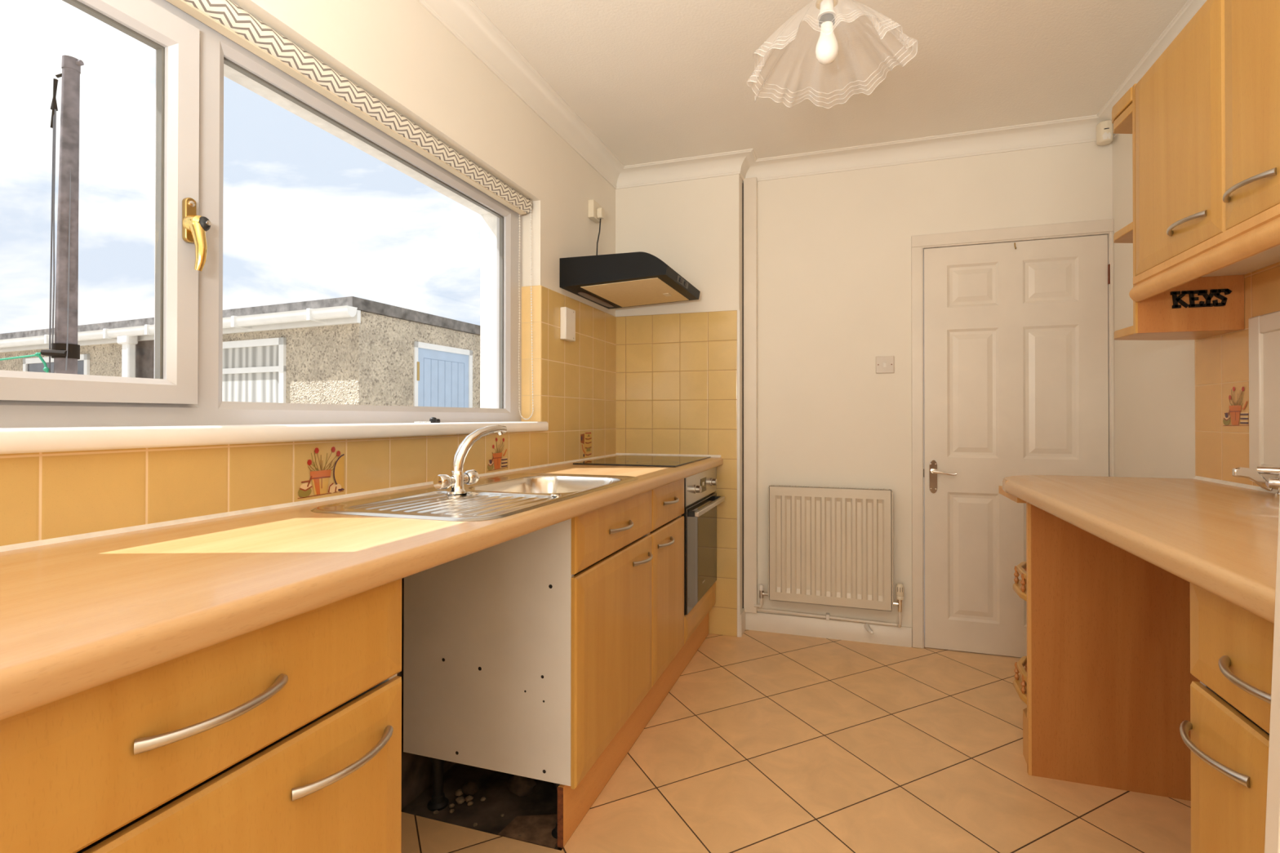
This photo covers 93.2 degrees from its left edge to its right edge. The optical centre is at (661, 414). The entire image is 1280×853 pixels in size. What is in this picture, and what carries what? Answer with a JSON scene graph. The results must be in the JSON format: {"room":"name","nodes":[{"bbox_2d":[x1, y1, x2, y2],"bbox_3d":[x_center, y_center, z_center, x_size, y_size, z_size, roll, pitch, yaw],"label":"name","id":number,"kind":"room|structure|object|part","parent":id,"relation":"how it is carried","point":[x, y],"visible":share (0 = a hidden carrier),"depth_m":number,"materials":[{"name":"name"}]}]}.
{"room":"kitchen","nodes":[
{"label":"kitchen","id":0,"kind":"room"},
{"bbox_2d":[0,0,616,809],"bbox_3d":[-1.415,-0.110,0.220,0.299,2.700,7.154,0,0,18],"label":"wall","id":1,"kind":"structure","parent":0,"point":[397,51],"depth_m":1.86,"materials":[{"name":"paint"}]},
{"bbox_2d":[0,0,548,453],"bbox_3d":[-0.866,-0.424,1.675,0.186,0.980,1.937,0,0,18],"label":"window","id":2,"kind":"structure","parent":1,"relation":"in","point":[183,405],"depth_m":1.28,"materials":[{"name":"white plastic"}]},
{"bbox_3d":[-1.105,-0.425,1.081,0.084,0.804,0.476,0,0,18],"label":"opening sash","id":3,"kind":"part","parent":2,"relation":"part of","materials":[{"name":"white plastic"}]},
{"bbox_3d":[-0.994,-0.407,1.271,0.012,0.094,0.023,0,0,18],"label":"handle","id":4,"kind":"part","parent":2,"relation":"part of","materials":[{"name":"gold metal"}]},
{"bbox_3d":[-0.971,-0.358,1.268,0.042,0.120,0.040,0,0,18],"label":"handle lever","id":5,"kind":"part","parent":2,"relation":"part of","materials":[{"name":"gold metal"}]},
{"bbox_3d":[-0.840,0.046,1.664,0.131,0.039,1.937,0,0,18],"label":"sill","id":6,"kind":"part","parent":2,"relation":"part of","materials":[{"name":"plastic"}]},
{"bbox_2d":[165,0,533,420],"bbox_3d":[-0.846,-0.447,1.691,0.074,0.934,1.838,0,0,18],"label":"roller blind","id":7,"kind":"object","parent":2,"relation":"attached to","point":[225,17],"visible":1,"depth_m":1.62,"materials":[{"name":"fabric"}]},
{"bbox_3d":[-0.572,-0.427,2.547,0.074,0.905,0.008,0,0,18],"label":"bead chain","id":8,"kind":"part","parent":7,"relation":"part of","materials":[{"name":"white plastic"}]},
{"bbox_2d":[414,417,439,422],"bbox_3d":[-0.750,0.021,1.930,0.022,0.022,0.112,0,0,18],"label":"key fob","id":9,"kind":"object","parent":2,"relation":"on","point":[433,420],"visible":0.84,"depth_m":1.95,"materials":[{"name":"black plastic"}]},
{"bbox_2d":[560,306,575,342],"bbox_3d":[-0.429,-0.409,2.763,0.031,0.145,0.100,0,0,18],"label":"box","id":10,"kind":"object","parent":1,"relation":"attached to","point":[567,316],"visible":1,"depth_m":2.73,"materials":[{"name":"white plastic"}]},
{"bbox_2d":[587,199,601,222],"bbox_3d":[-0.338,-1.027,3.063,0.036,0.088,0.100,0,0,18],"label":"wall socket","id":11,"kind":"object","parent":1,"relation":"attached to","point":[593,205],"visible":0.86,"depth_m":3.02,"materials":[{"name":"beige plastic"}]},
{"bbox_2d":[596,207,604,219],"bbox_3d":[-0.310,-1.016,3.059,0.028,0.054,0.042,0,0,18],"label":"plug","id":12,"kind":"object","parent":11,"relation":"attached to","point":[600,211],"visible":1,"depth_m":3.04,"materials":[{"name":"beige plastic"}]},
{"bbox_2d":[559,218,700,308],"bbox_3d":[-0.131,-0.780,2.928,0.513,0.420,0.573,0,0,18],"label":"hood","id":13,"kind":"object","parent":1,"relation":"attached to","point":[629,279],"visible":1,"depth_m":2.71,"materials":[{"name":"black metal"}]},
{"bbox_3d":[0.096,-0.615,2.819,0.008,0.028,0.180,0,0,18],"label":"switch panel","id":14,"kind":"part","parent":13,"relation":"part of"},
{"bbox_2d":[417,0,1206,189],"bbox_3d":[-0.157,-1.318,-0.229,2.392,0.086,7.054,0,0,18],"label":"trim","id":15,"kind":"structure","parent":1,"relation":"attached to","point":[464,19],"depth_m":2.86,"materials":[{"name":"paint"}]},
{"bbox_2d":[615,173,742,637],"bbox_3d":[0.107,-0.091,3.363,0.699,2.700,0.238,0,0,18],"label":"wall","id":16,"kind":"structure","parent":0,"point":[679,365],"depth_m":3.23,"materials":[{"name":"paint"}]},
{"bbox_3d":[0.400,0.308,3.152,0.013,1.700,0.019,0,0,18],"label":"tile edge trim","id":17,"kind":"part","parent":16,"relation":"part of","materials":[{"name":"white plastic"}]},
{"bbox_2d":[739,608,745,636],"bbox_3d":[0.427,1.100,3.204,0.013,0.118,0.133,0,0,18],"label":"baseboard","id":18,"kind":"structure","parent":16,"relation":"attached to","point":[742,615],"depth_m":3.16,"materials":[{"name":"white paint"}]},
{"bbox_2d":[742,182,743,608],"bbox_3d":[0.440,-0.100,3.259,0.005,2.282,0.034,0,0,18],"label":"trim","id":19,"kind":"structure","parent":16,"relation":"attached to","point":[742,183],"depth_m":3.24,"materials":[{"name":"white wood"}]},
{"bbox_2d":[400,629,1191,852],"bbox_3d":[-0.143,1.238,-0.196,2.792,0.200,7.354,0,0,18],"label":"floor","id":20,"kind":"structure","parent":0,"point":[765,742],"depth_m":1.88,"materials":[{"name":"beige tile"}]},
{"bbox_2d":[0,578,401,852],"bbox_3d":[-0.757,0.701,0.776,0.590,0.886,0.604,0,0,18],"label":"base cabinet","id":21,"kind":"object","parent":20,"relation":"on","point":[284,736],"visible":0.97,"depth_m":0.71,"materials":[{"name":"brown wood"}]},
{"bbox_3d":[-0.496,0.338,0.688,0.038,0.015,0.174,0,0,18],"label":"handle","id":22,"kind":"part","parent":21,"relation":"part of","materials":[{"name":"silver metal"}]},
{"bbox_3d":[-0.518,0.705,0.700,0.019,0.556,0.602,0,0,18],"label":"door","id":23,"kind":"part","parent":21,"relation":"part of","materials":[{"name":"brown wood"}]},
{"bbox_3d":[-0.441,0.494,0.861,0.038,0.015,0.179,0,0,18],"label":"handle","id":24,"kind":"part","parent":21,"relation":"part of","materials":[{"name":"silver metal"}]},
{"bbox_2d":[432,809,439,814],"bbox_3d":[-0.657,1.158,1.758,0.016,0.009,0.016,0,0,-39],"label":"chip","id":25,"kind":"object","parent":20,"relation":"on","point":[435,812],"visible":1,"depth_m":1.75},
{"bbox_2d":[448,803,454,808],"bbox_3d":[-0.621,1.158,1.788,0.015,0.009,0.016,0,0,18],"label":"chip","id":26,"kind":"object","parent":20,"relation":"on","point":[451,806],"visible":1,"depth_m":1.78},
{"bbox_2d":[454,788,462,795],"bbox_3d":[-0.618,1.155,1.846,0.026,0.014,0.023,0,0,-34],"label":"chip","id":27,"kind":"object","parent":20,"relation":"on","point":[458,793],"visible":0.97,"depth_m":1.84,"materials":[{"name":"beige stone"}]},
{"bbox_2d":[455,796,465,804],"bbox_3d":[-0.602,1.154,1.809,0.028,0.016,0.024,0,0,35],"label":"chip","id":28,"kind":"object","parent":20,"relation":"on","point":[460,800],"visible":1,"depth_m":1.80,"materials":[{"name":"beige stone"}]},
{"bbox_2d":[465,795,473,803],"bbox_3d":[-0.580,1.155,1.817,0.024,0.014,0.023,0,0,41],"label":"chip","id":29,"kind":"object","parent":20,"relation":"on","point":[468,798],"visible":1,"depth_m":1.81,"materials":[{"name":"beige stone"}]},
{"bbox_2d":[462,780,478,796],"bbox_3d":[-0.586,1.143,1.848,0.049,0.038,0.050,0,0,-8],"label":"stone","id":30,"kind":"object","parent":20,"relation":"on","point":[470,788],"visible":1,"depth_m":1.84,"materials":[{"name":"brown stone"}]},
{"bbox_2d":[466,800,473,805],"bbox_3d":[-0.570,1.157,1.798,0.018,0.010,0.018,0,0,18],"label":"chip","id":31,"kind":"object","parent":20,"relation":"on","point":[470,802],"visible":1,"depth_m":1.79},
{"bbox_2d":[506,774,536,797],"bbox_3d":[-0.427,1.127,1.850,0.083,0.070,0.082,0,0,-27],"label":"stone","id":32,"kind":"object","parent":20,"relation":"on","point":[521,786],"visible":0.69,"depth_m":1.83,"materials":[{"name":"brown stone"}]},
{"bbox_2d":[497,814,557,848],"bbox_3d":[-0.348,1.159,1.707,0.170,0.006,0.148,0,0,18],"label":"hardboard offcut","id":33,"kind":"object","parent":20,"relation":"on","point":[533,829],"visible":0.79,"depth_m":1.68,"materials":[{"name":"brown wood"}]},
{"bbox_2d":[403,489,653,839],"bbox_3d":[-0.375,0.714,1.969,0.590,0.898,0.629,0,0,18],"label":"base cabinet","id":34,"kind":"object","parent":20,"relation":"on","point":[526,655],"visible":0.86,"depth_m":1.68,"materials":[{"name":"white laminate"}]},
{"bbox_2d":[0,453,723,720],"bbox_3d":[-0.530,0.232,1.517,0.611,0.054,3.668,0,0,18],"label":"countertop","id":35,"kind":"structure","parent":34,"relation":"on","point":[82,612],"depth_m":0.83,"materials":[{"name":"brown wood"}]},
{"bbox_2d":[433,425,506,493],"bbox_3d":[-0.537,0.125,1.718,0.052,0.186,0.241,0,0,31],"label":"mixer tap","id":36,"kind":"object","parent":35,"relation":"on","point":[455,482],"visible":1,"depth_m":1.67,"materials":[{"name":"silver metal"}]},
{"bbox_3d":[-0.584,0.183,1.638,0.041,0.041,0.057,0,0,31],"label":"tap handle","id":37,"kind":"part","parent":36,"relation":"part of","materials":[{"name":"silver metal"}]},
{"bbox_3d":[-0.548,0.178,1.700,0.041,0.043,0.059,0,0,31],"label":"tap handle","id":38,"kind":"part","parent":36,"relation":"part of","materials":[{"name":"silver metal"}]},
{"bbox_3d":[-0.526,0.096,1.739,0.033,0.128,0.193,0,0,30],"label":"spout","id":39,"kind":"part","parent":36,"relation":"part of","materials":[{"name":"silver metal"}]},
{"bbox_2d":[311,472,638,521],"bbox_3d":[-0.438,0.297,1.722,0.486,0.169,0.955,0,0,18],"label":"sink","id":40,"kind":"object","parent":35,"relation":"in","point":[500,496],"visible":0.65,"depth_m":1.56,"materials":[{"name":"silver metal"}]},
{"bbox_2d":[573,454,711,466],"bbox_3d":[-0.071,0.223,2.924,0.477,0.006,0.648,0,0,18],"label":"cooktop","id":41,"kind":"object","parent":35,"relation":"in","point":[624,460],"visible":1,"depth_m":2.83,"materials":[{"name":"black glass"}]},
{"bbox_3d":[-0.665,1.079,1.798,0.059,0.167,0.060,0,0,18],"label":"leg","id":42,"kind":"part","parent":34,"relation":"part of","materials":[{"name":"black plastic"}]},
{"bbox_3d":[-0.275,1.078,1.673,0.059,0.167,0.060,0,0,18],"label":"leg","id":43,"kind":"part","parent":34,"relation":"part of","materials":[{"name":"black wood"}]},
{"bbox_3d":[-0.135,0.713,1.892,0.019,0.556,0.626,0,0,18],"label":"door","id":44,"kind":"part","parent":34,"relation":"part of","materials":[{"name":"brown wood"}]},
{"bbox_3d":[-0.135,0.346,1.894,0.019,0.159,0.626,0,0,18],"label":"drawer","id":45,"kind":"part","parent":34,"relation":"part of","materials":[{"name":"brown wood"}]},
{"bbox_3d":[-0.116,0.350,1.874,0.038,0.015,0.182,0,0,18],"label":"handle","id":46,"kind":"part","parent":34,"relation":"part of","materials":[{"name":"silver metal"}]},
{"bbox_3d":[-0.057,0.495,2.059,0.038,0.015,0.169,0,0,18],"label":"handle","id":47,"kind":"part","parent":34,"relation":"part of","materials":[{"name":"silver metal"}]},
{"bbox_2d":[557,613,708,848],"bbox_3d":[-0.015,1.075,2.396,0.016,0.158,1.666,0,0,18],"label":"plinth","id":48,"kind":"object","parent":20,"relation":"on","point":[573,805],"visible":0.78,"depth_m":1.96,"materials":[{"name":"brown wood"}]},
{"bbox_2d":[647,478,684,724],"bbox_3d":[-0.212,0.717,2.476,0.590,0.898,0.434,0,0,18],"label":"base cabinet","id":49,"kind":"object","parent":20,"relation":"on","point":[667,533],"visible":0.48,"depth_m":2.35,"materials":[{"name":"brown wood"}]},
{"bbox_3d":[0.024,0.491,2.310,0.038,0.015,0.173,0,0,18],"label":"handle","id":50,"kind":"part","parent":49,"relation":"part of","materials":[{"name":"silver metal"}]},
{"bbox_3d":[0.027,0.716,2.399,0.019,0.556,0.431,0,0,18],"label":"door","id":51,"kind":"part","parent":49,"relation":"part of","materials":[{"name":"brown wood"}]},
{"bbox_3d":[0.027,0.349,2.401,0.019,0.159,0.431,0,0,18],"label":"drawer","id":52,"kind":"part","parent":49,"relation":"part of","materials":[{"name":"brown wood"}]},
{"bbox_3d":[0.044,0.342,2.372,0.038,0.015,0.165,0,0,18],"label":"handle","id":53,"kind":"part","parent":49,"relation":"part of","materials":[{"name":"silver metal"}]},
{"bbox_2d":[684,582,715,644],"bbox_3d":[-0.070,0.936,2.974,0.556,0.122,0.598,0,0,18],"label":"housing","id":54,"kind":"object","parent":49,"relation":"attached to","point":[694,618],"visible":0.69,"depth_m":2.83,"materials":[{"name":"brown wood"}]},
{"bbox_2d":[681,466,724,615],"bbox_3d":[-0.032,0.572,2.963,0.576,0.598,0.593,0,0,18],"label":"oven","id":55,"kind":"object","parent":54,"relation":"on","point":[700,504],"visible":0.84,"depth_m":2.83,"materials":[{"name":"grey"}]},
{"bbox_3d":[0.093,0.570,2.615,0.016,0.598,0.005,0,0,18],"label":"trim","id":56,"kind":"part","parent":55,"relation":"part of","materials":[{"name":"black metal"}]},
{"bbox_3d":[0.163,0.341,2.739,0.029,0.040,0.040,0,0,18],"label":"knob","id":57,"kind":"part","parent":55,"relation":"part of","materials":[{"name":"grey metal"}]},
{"bbox_3d":[0.188,0.641,2.895,0.024,0.459,0.588,0,0,18],"label":"door","id":58,"kind":"part","parent":55,"relation":"part of","materials":[{"name":"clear glass"}]},
{"bbox_3d":[0.187,0.337,2.897,0.022,0.129,0.588,0,0,18],"label":"control panel","id":59,"kind":"part","parent":55,"relation":"part of","materials":[{"name":"grey metal"}]},
{"bbox_3d":[0.234,0.438,2.884,0.020,0.022,0.550,0,0,18],"label":"door handle","id":60,"kind":"part","parent":55,"relation":"part of","materials":[{"name":"grey metal"}]},
{"bbox_3d":[0.262,0.343,3.049,0.029,0.040,0.040,0,0,18],"label":"knob","id":61,"kind":"part","parent":55,"relation":"part of","materials":[{"name":"grey metal"}]},
{"bbox_2d":[998,485,1199,800],"bbox_3d":[1.483,0.707,1.988,0.607,0.889,0.301,0,0,18],"label":"end panel","id":62,"kind":"object","parent":20,"relation":"on","point":[1106,679],"visible":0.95,"depth_m":1.87,"materials":[{"name":"brown wood"}]},
{"bbox_3d":[1.486,0.929,1.994,0.585,0.022,0.284,0,0,18],"label":"shelf","id":63,"kind":"part","parent":62,"relation":"part of","materials":[{"name":"brown wood"}]},
{"bbox_3d":[1.487,0.596,1.996,0.585,0.022,0.284,0,0,18],"label":"shelf","id":64,"kind":"part","parent":62,"relation":"part of","materials":[{"name":"brown wood"}]},
{"bbox_3d":[1.396,0.530,2.089,0.486,0.018,0.169,0,0,-15],"label":"gallery rail","id":65,"kind":"part","parent":62,"relation":"part of","materials":[{"name":"brown wood"}]},
{"bbox_3d":[1.396,0.864,2.087,0.486,0.018,0.169,0,0,-15],"label":"gallery rail","id":66,"kind":"part","parent":62,"relation":"part of","materials":[{"name":"brown wood"}]},
{"bbox_2d":[1179,582,1274,852],"bbox_3d":[1.078,0.701,0.739,0.616,0.886,0.401,0,0,18],"label":"base cabinet","id":67,"kind":"object","parent":20,"relation":"on","point":[1232,646],"visible":0.92,"depth_m":0.90,"materials":[{"name":"brown wood"}]},
{"bbox_2d":[1002,475,1279,624],"bbox_3d":[1.268,0.233,1.359,0.637,0.052,1.701,0,0,18],"label":"countertop","id":68,"kind":"structure","parent":67,"relation":"on","point":[1220,537],"depth_m":1.24,"materials":[{"name":"brown wood"}]},
{"bbox_2d":[1231,466,1279,496],"bbox_3d":[1.629,0.181,1.633,0.131,0.076,0.050,0,0,37],"label":"faucet","id":69,"kind":"object","parent":68,"relation":"on","point":[1273,482],"visible":1,"depth_m":1.63,"materials":[{"name":"silver metal"}]},
{"bbox_3d":[1.609,0.176,1.648,0.088,0.063,0.024,0,0,18],"label":"curved lever","id":70,"kind":"part","parent":69,"relation":"part of","materials":[{"name":"silver metal"}]},
{"bbox_3d":[0.836,0.517,0.931,0.038,0.015,0.175,0,0,18],"label":"handle","id":71,"kind":"part","parent":67,"relation":"part of","materials":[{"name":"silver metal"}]},
{"bbox_3d":[0.826,0.738,0.820,0.019,0.584,0.400,0,0,18],"label":"door","id":72,"kind":"part","parent":67,"relation":"part of","materials":[{"name":"brown wood"}]},
{"bbox_3d":[0.826,0.348,0.822,0.019,0.175,0.400,0,0,18],"label":"drawer","id":73,"kind":"part","parent":67,"relation":"part of","materials":[{"name":"brown wood"}]},
{"bbox_3d":[0.802,0.367,0.825,0.038,0.015,0.174,0,0,18],"label":"handle","id":74,"kind":"part","parent":67,"relation":"part of","materials":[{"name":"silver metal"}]},
{"bbox_2d":[1264,497,1279,852],"bbox_3d":[0.963,0.593,0.541,0.714,1.100,0.026,0,0,18],"label":"board","id":75,"kind":"object","parent":20,"relation":"on","point":[1272,841],"visible":1,"depth_m":0.65,"materials":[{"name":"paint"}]},
{"bbox_2d":[472,0,1187,165],"bbox_3d":[-0.204,-1.410,-0.213,2.692,0.100,7.254,0,0,18],"label":"ceiling","id":76,"kind":"structure","parent":0,"point":[653,80],"depth_m":2.32,"materials":[{"name":"paint"}]},
{"bbox_2d":[746,0,917,108],"bbox_3d":[0.443,-1.104,1.594,0.430,0.489,0.431,0,0,18],"label":"pendant light","id":77,"kind":"object","parent":76,"relation":"hanging from","point":[827,46],"visible":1,"depth_m":1.57,"materials":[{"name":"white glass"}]},
{"bbox_3d":[0.434,-0.974,1.589,0.060,0.102,0.060,0,0,18],"label":"bulb","id":78,"kind":"part","parent":77,"relation":"part of","materials":[{"name":"white glass"}]},
{"bbox_2d":[757,141,1112,626],"bbox_3d":[1.313,-0.092,3.049,1.797,2.700,0.100,0,0,18],"label":"wall","id":79,"kind":"structure","parent":0,"point":[834,248],"depth_m":3.10,"materials":[{"name":"paint"}]},
{"bbox_2d":[743,177,757,613],"bbox_3d":[0.476,-0.103,3.247,0.072,2.327,0.035,0,0,18],"label":"trim","id":80,"kind":"structure","parent":79,"relation":"attached to","point":[750,184],"depth_m":3.23,"materials":[{"name":"white paint"}]},
{"bbox_2d":[754,598,901,627],"bbox_3d":[0.839,1.012,3.109,0.730,0.094,0.064,0,0,18],"label":"pipe","id":81,"kind":"object","parent":79,"relation":"attached to","point":[759,608],"visible":1,"depth_m":3.10,"materials":[{"name":"white metal"}]},
{"bbox_2d":[745,612,911,647],"bbox_3d":[0.840,1.110,3.133,0.842,0.096,0.016,0,0,18],"label":"baseboard","id":82,"kind":"structure","parent":79,"relation":"attached to","point":[837,629],"depth_m":3.12,"materials":[{"name":"white paint"}]},
{"bbox_2d":[759,484,904,612],"bbox_3d":[0.851,0.673,3.079,0.712,0.600,0.062,0,0,18],"label":"radiator","id":83,"kind":"object","parent":79,"relation":"attached to","point":[828,546],"visible":1,"depth_m":3.05,"materials":[{"name":"metal"}]},
{"bbox_2d":[770,484,890,489],"bbox_3d":[0.852,0.379,3.088,0.595,0.009,0.046,0,0,18],"label":"grille","id":84,"kind":"object","parent":83,"relation":"attached to","point":[772,487],"depth_m":3.09,"materials":[{"name":"metal"}]},
{"bbox_2d":[863,623,873,634],"bbox_3d":[1.035,1.076,3.025,0.029,0.033,0.078,0,0,0],"label":"door stop","id":85,"kind":"object","parent":79,"relation":"attached to","point":[867,627],"visible":1,"depth_m":3.02,"materials":[{"name":"white plastic"}]},
{"bbox_2d":[875,355,893,373],"bbox_3d":[1.125,-0.249,3.050,0.087,0.086,0.016,0,0,18],"label":"light switch","id":86,"kind":"object","parent":79,"relation":"attached to","point":[884,364],"visible":1,"depth_m":3.05,"materials":[{"name":"white plastic"}]},
{"bbox_2d":[911,218,1114,648],"bbox_3d":[1.663,0.135,2.922,0.853,2.046,0.106,0,0,18],"label":"trim","id":87,"kind":"structure","parent":79,"relation":"attached to","point":[1098,227],"depth_m":2.98,"materials":[{"name":"white paint"}]},
{"bbox_2d":[923,234,1110,657],"bbox_3d":[1.665,0.166,2.871,0.794,1.974,0.087,0,0,18],"label":"door","id":88,"kind":"structure","parent":79,"relation":"in","point":[1015,344],"depth_m":2.90,"materials":[{"name":"white paint"}]},
{"bbox_3d":[1.338,0.309,2.981,0.037,0.166,0.006,0,0,18],"label":"handle plate","id":89,"kind":"part","parent":88,"relation":"part of","materials":[{"name":"silver metal"}]},
{"bbox_3d":[1.373,0.284,2.944,0.111,0.027,0.048,0,0,18],"label":"lever handle","id":90,"kind":"part","parent":88,"relation":"part of","materials":[{"name":"silver metal"}]},
{"bbox_2d":[1111,133,1279,489],"bbox_3d":[1.040,-0.113,-0.567,0.109,2.700,7.154,0,0,18],"label":"wall","id":91,"kind":"structure","parent":0,"point":[1181,406],"depth_m":2.23,"materials":[{"name":"paint"}]},
{"bbox_2d":[1096,120,1112,145],"bbox_3d":[1.998,-1.268,2.734,0.058,0.092,0.085,0,0,18],"label":"sensor","id":92,"kind":"object","parent":91,"relation":"attached to","point":[1104,128],"visible":0.97,"depth_m":2.70,"materials":[{"name":"beige plastic"}]},
{"bbox_2d":[1111,83,1244,340],"bbox_3d":[1.650,-0.646,1.979,0.284,0.785,0.254,0,0,18],"label":"corner shelf unit","id":93,"kind":"object","parent":91,"relation":"attached to","point":[1154,317],"visible":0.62,"depth_m":1.88,"materials":[{"name":"brown wood"}]},
{"bbox_3d":[1.655,-0.974,1.988,0.280,0.028,0.238,0,0,18],"label":"shelf","id":94,"kind":"part","parent":93,"relation":"part of","materials":[{"name":"brown wood"}]},
{"bbox_3d":[1.655,-0.598,1.986,0.280,0.025,0.238,0,0,18],"label":"shelf","id":95,"kind":"part","parent":93,"relation":"part of","materials":[{"name":"brown wood"}]},
{"bbox_3d":[1.654,-0.267,1.984,0.280,0.027,0.238,0,0,18],"label":"shelf","id":96,"kind":"part","parent":93,"relation":"part of","materials":[{"name":"brown wood"}]},
{"bbox_3d":[1.621,-0.646,1.864,0.268,0.785,0.016,0,0,18],"label":"panel","id":97,"kind":"part","parent":93,"relation":"part of","materials":[{"name":"brown wood"}]},
{"bbox_2d":[1170,288,1231,308],"bbox_3d":[1.643,-0.352,1.843,0.151,0.052,0.007,0,0,18],"label":"sign","id":98,"kind":"object","parent":93,"relation":"attached to","point":[1215,292],"visible":1,"depth_m":1.84,"materials":[{"name":"black metal"}]},
{"bbox_2d":[1135,0,1279,276],"bbox_3d":[1.523,-0.727,1.633,0.314,0.616,0.480,0,0,18],"label":"upper cabinet","id":99,"kind":"object","parent":91,"relation":"attached to","point":[1180,99],"visible":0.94,"depth_m":1.61,"materials":[{"name":"brown wood"}]},
{"bbox_3d":[1.415,-0.733,1.668,0.019,0.605,0.477,0,0,18],"label":"door","id":100,"kind":"part","parent":99,"relation":"part of","materials":[{"name":"brown wood"}]},
{"bbox_3d":[1.365,-0.498,1.588,0.039,0.015,0.184,0,0,18],"label":"handle","id":101,"kind":"part","parent":99,"relation":"part of","materials":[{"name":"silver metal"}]},
{"bbox_2d":[1222,0,1279,230],"bbox_3d":[1.373,-0.730,1.165,0.314,0.616,0.499,0,0,18],"label":"upper cabinet","id":102,"kind":"object","parent":91,"relation":"attached to","point":[1251,27],"visible":0.99,"depth_m":1.33,"materials":[{"name":"brown wood"}]},
{"bbox_2d":[1128,203,1279,302],"bbox_3d":[1.329,-0.390,1.424,0.034,0.077,0.968,0,0,18],"label":"rail","id":103,"kind":"object","parent":102,"relation":"attached to","point":[1260,233],"visible":1,"depth_m":1.46,"materials":[{"name":"brown wood"}]},
{"bbox_3d":[1.284,-0.502,1.337,0.038,0.015,0.181,0,0,18],"label":"handle","id":104,"kind":"part","parent":102,"relation":"part of","materials":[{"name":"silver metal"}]},
{"bbox_2d":[1248,310,1279,480],"bbox_3d":[1.633,-0.045,1.479,0.015,0.476,0.613,0,0,18],"label":"hatch","id":105,"kind":"object","parent":91,"relation":"attached to","point":[1264,329],"visible":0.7,"depth_m":1.71,"materials":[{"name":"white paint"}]},
{"bbox_3d":[1.637,-0.045,1.478,0.006,0.372,0.509,0,0,18],"label":"panel","id":106,"kind":"part","parent":105,"relation":"part of","materials":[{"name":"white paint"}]},
{"label":"outside","id":107,"kind":"structure","parent":0,"visible":0},
{"bbox_3d":[-18.092,1.511,13.666,39.744,0.100,65.000,0,0,18],"label":"ground","id":108,"kind":"structure","parent":107,"visible":0},
{"bbox_2d":[40,54,84,374],"bbox_3d":[-3.346,-0.295,3.387,0.165,3.406,0.138,0,0,18],"label":"post","id":109,"kind":"object","parent":108,"relation":"on","point":[65,350],"visible":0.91,"depth_m":3.37,"materials":[{"name":"black metal"}]},
{"bbox_2d":[0,352,48,373],"bbox_3d":[-4.964,-0.223,3.375,3.217,0.260,0.030,0,0,1],"label":"washing line","id":110,"kind":"object","parent":109,"relation":"attached to","point":[46,368],"visible":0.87,"depth_m":3.35,"materials":[{"name":"green plastic"}]},
{"bbox_2d":[0,296,479,408],"bbox_3d":[-6.391,0.159,9.726,9.333,2.570,4.726,0,0,23],"label":"outbuilding","id":111,"kind":"structure","parent":108,"relation":"on","point":[349,350],"depth_m":6.56,"materials":[{"name":"stone"}]},
{"bbox_3d":[-8.174,-0.271,8.175,1.545,0.935,0.040,0,0,23],"label":"pane","id":112,"kind":"part","parent":111,"relation":"part of","materials":[{"name":"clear glass"}]},
{"bbox_2d":[222,345,278,402],"bbox_3d":[-4.758,-0.291,6.741,1.615,0.960,0.040,0,0,23],"label":"curtain","id":113,"kind":"object","parent":111,"relation":"hanging from","point":[250,373],"depth_m":6.61,"materials":[{"name":"white fabric"}]},
{"bbox_3d":[-2.582,0.313,7.168,0.040,2.235,1.007,0,0,20],"label":"door frame","id":114,"kind":"part","parent":111,"relation":"part of","materials":[{"name":"white wood"}]},
{"bbox_3d":[-2.590,0.345,7.166,0.026,2.170,0.897,0,0,20],"label":"door","id":115,"kind":"part","parent":111,"relation":"part of","materials":[{"name":"blue paint"}]}
]}

